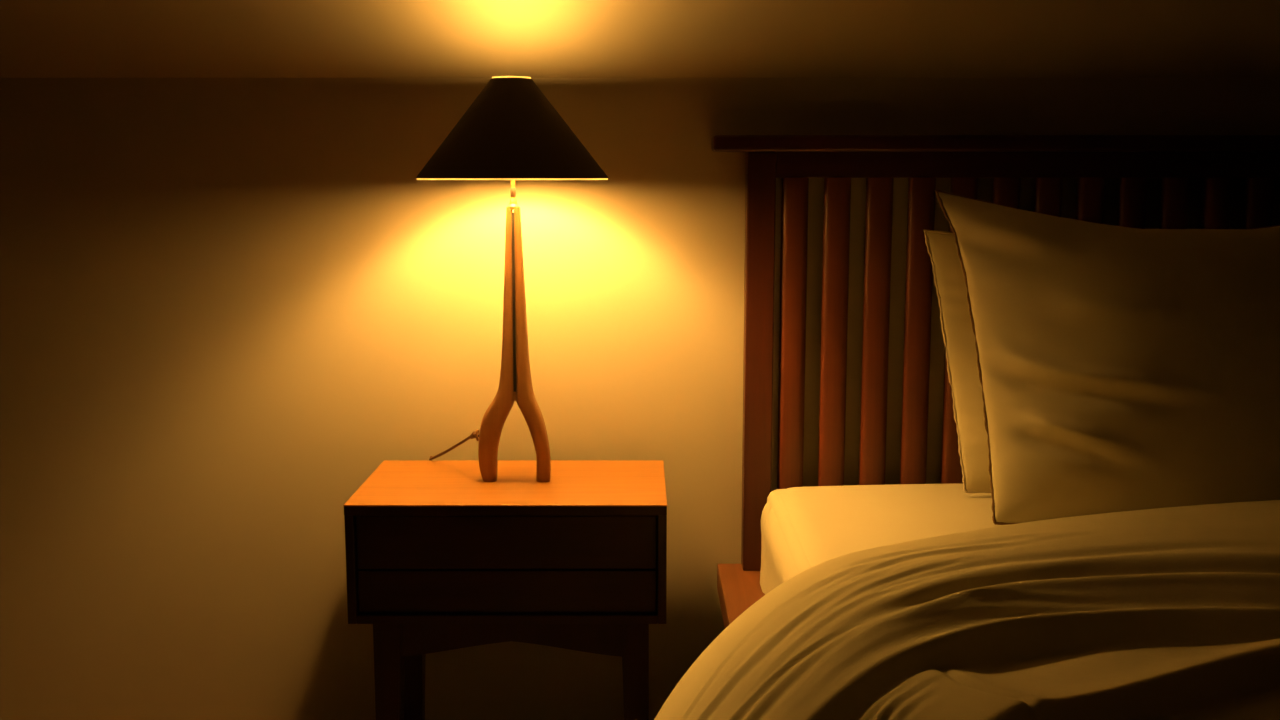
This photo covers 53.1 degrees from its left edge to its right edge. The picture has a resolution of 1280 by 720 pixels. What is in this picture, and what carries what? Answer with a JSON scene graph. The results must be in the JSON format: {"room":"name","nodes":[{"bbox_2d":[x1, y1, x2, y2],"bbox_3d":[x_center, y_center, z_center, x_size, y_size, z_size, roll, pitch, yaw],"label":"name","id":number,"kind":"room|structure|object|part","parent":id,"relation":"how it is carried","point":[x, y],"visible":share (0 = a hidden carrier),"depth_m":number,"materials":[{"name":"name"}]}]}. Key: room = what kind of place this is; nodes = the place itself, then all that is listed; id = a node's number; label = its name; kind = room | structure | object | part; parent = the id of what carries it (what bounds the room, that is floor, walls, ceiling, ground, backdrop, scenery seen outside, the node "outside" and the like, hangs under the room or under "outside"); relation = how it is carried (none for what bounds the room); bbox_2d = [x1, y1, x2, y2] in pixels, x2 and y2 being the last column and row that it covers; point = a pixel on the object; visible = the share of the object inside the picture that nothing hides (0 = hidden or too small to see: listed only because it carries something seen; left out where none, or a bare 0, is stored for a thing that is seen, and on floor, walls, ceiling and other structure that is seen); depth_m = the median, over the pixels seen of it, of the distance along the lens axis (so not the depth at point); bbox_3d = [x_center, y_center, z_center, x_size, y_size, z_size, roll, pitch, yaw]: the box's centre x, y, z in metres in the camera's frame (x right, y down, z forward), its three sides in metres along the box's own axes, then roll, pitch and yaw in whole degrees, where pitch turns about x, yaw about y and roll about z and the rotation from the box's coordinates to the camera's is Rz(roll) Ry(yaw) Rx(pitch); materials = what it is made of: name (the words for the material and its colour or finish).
{"room":"bedroom","nodes":[
{"label":"bedroom","id":0,"kind":"room"},
{"bbox_2d":[0,78,1279,719],"bbox_3d":[0.000,0.152,2.395,5.800,1.324,0.100,0,8,0],"label":"wall","id":1,"kind":"structure","parent":0,"point":[226,303],"depth_m":2.32,"materials":[{"name":"beige paint"}]},
{"bbox_2d":[0,0,1279,77],"bbox_3d":[0.000,-0.857,0.111,5.800,1.316,4.340,0,8,0],"label":"ceiling","id":2,"kind":"structure","parent":0,"point":[39,38],"depth_m":2.19,"materials":[{"name":"beige paint"}]},
{"bbox_3d":[0.000,1.056,0.382,5.800,0.100,4.340,0,8,0],"label":"floor","id":3,"kind":"structure","parent":0,"visible":0},
{"bbox_2d":[343,460,666,719],"bbox_3d":[-0.208,0.474,2.170,0.500,0.550,0.316,0,8,0],"label":"nightstand","id":4,"kind":"object","parent":3,"relation":"on","point":[440,557],"visible":1,"depth_m":2.00,"materials":[{"name":"brown wood"}]},
{"bbox_3d":[-0.451,0.305,2.147,0.014,0.175,0.314,0,8,0],"label":"panel","id":5,"kind":"part","parent":4,"relation":"part of","materials":[{"name":"brown wood"}]},
{"bbox_3d":[-0.406,0.582,2.094,0.045,0.358,0.045,0,8,0],"label":"leg","id":6,"kind":"part","parent":4,"relation":"part of","materials":[{"name":"brown wood"}]},
{"bbox_3d":[-0.406,0.553,2.298,0.045,0.358,0.045,0,8,0],"label":"leg","id":7,"kind":"part","parent":4,"relation":"part of","materials":[{"name":"brown wood"}]},
{"bbox_3d":[-0.208,0.283,2.002,0.467,0.085,0.016,0,8,0],"label":"drawer","id":8,"kind":"part","parent":4,"relation":"part of","materials":[{"name":"brown wood"}]},
{"bbox_3d":[-0.208,0.362,2.013,0.467,0.068,0.016,0,8,0],"label":"drawer","id":9,"kind":"part","parent":4,"relation":"part of","materials":[{"name":"brown wood"}]},
{"bbox_3d":[-0.208,0.385,2.158,0.471,0.014,0.314,0,8,0],"label":"panel","id":10,"kind":"part","parent":4,"relation":"part of","materials":[{"name":"brown wood"}]},
{"bbox_2d":[416,76,607,481],"bbox_3d":[-0.295,0.145,2.136,0.490,1.208,0.319,0,8,0],"label":"table lamp","id":11,"kind":"object","parent":4,"relation":"on","point":[511,131],"visible":0.98,"depth_m":2.01,"materials":[{"name":"brown wood"}]},
{"bbox_3d":[-0.383,0.419,2.280,0.301,0.626,0.104,3,9,22],"label":"cord","id":12,"kind":"part","parent":11,"relation":"part of","materials":[{"name":"brown plastic"}]},
{"bbox_3d":[-0.237,-0.024,2.108,0.062,0.452,0.040,0,8,0],"label":"leg","id":13,"kind":"part","parent":11,"relation":"part of","materials":[{"name":"brown wood"}]},
{"bbox_3d":[-0.205,-0.371,2.058,0.311,0.157,0.311,0,8,0],"label":"lamp shade","id":14,"kind":"part","parent":11,"relation":"part of","materials":[{"name":"fabric"}]},
{"bbox_3d":[-0.205,-0.275,2.072,0.007,0.036,0.007,0,8,0],"label":"stem","id":15,"kind":"part","parent":11,"relation":"part of","materials":[{"name":"gold metal"}]},
{"bbox_3d":[-0.177,-0.024,2.108,0.055,0.452,0.040,0,8,0],"label":"leg","id":16,"kind":"part","parent":11,"relation":"part of","materials":[{"name":"brown wood"}]},
{"bbox_3d":[-0.009,0.582,2.094,0.045,0.358,0.045,0,8,0],"label":"leg","id":17,"kind":"part","parent":4,"relation":"part of","materials":[{"name":"brown wood"}]},
{"bbox_3d":[0.035,0.305,2.147,0.014,0.175,0.314,0,8,0],"label":"panel","id":18,"kind":"part","parent":4,"relation":"part of","materials":[{"name":"brown wood"}]},
{"bbox_2d":[711,135,1279,627],"bbox_3d":[0.909,0.310,1.288,1.566,1.123,2.124,0,8,0],"label":"frame","id":19,"kind":"object","parent":3,"relation":"on","point":[795,159],"visible":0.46,"depth_m":2.23,"materials":[{"name":"brown wood"}]},
{"bbox_3d":[0.180,0.549,1.320,0.075,0.050,2.120,0,8,0],"label":"rail","id":20,"kind":"part","parent":19,"relation":"part of","materials":[{"name":"brown wood"}]},
{"bbox_3d":[0.211,0.008,2.285,0.050,0.750,0.043,0,8,0],"label":"headboard post","id":21,"kind":"part","parent":19,"relation":"part of","materials":[{"name":"red wood"}]},
{"bbox_2d":[760,484,1010,594],"bbox_3d":[0.910,0.433,1.318,1.400,0.179,1.968,0,8,0],"label":"mattress","id":22,"kind":"object","parent":19,"relation":"on","point":[803,528],"visible":0.26,"depth_m":2.03,"materials":[{"name":"white fabric"}]},
{"bbox_2d":[923,229,991,493],"bbox_3d":[0.862,0.002,2.128,0.781,0.435,0.121,0,8,0],"label":"pillow","id":23,"kind":"object","parent":22,"relation":"on","point":[949,280],"visible":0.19,"depth_m":2.12,"materials":[{"name":"fabric"}]},
{"bbox_2d":[654,500,1279,719],"bbox_3d":[0.785,0.540,1.137,1.831,0.525,1.461,0,8,0],"label":"duvet","id":24,"kind":"object","parent":22,"relation":"on","point":[1170,613],"visible":1,"depth_m":1.40,"materials":[{"name":"beige fabric"}]},
{"bbox_2d":[934,190,1279,524],"bbox_3d":[0.872,-0.007,1.958,0.812,0.501,0.216,0,8,0],"label":"pillow","id":25,"kind":"object","parent":22,"relation":"on","point":[1120,368],"visible":0.92,"depth_m":1.90,"materials":[{"name":"fabric"}]},
{"bbox_3d":[0.909,-0.341,2.235,1.346,0.045,0.032,0,8,0],"label":"rail","id":26,"kind":"part","parent":19,"relation":"part of","materials":[{"name":"red wood"}]}
]}

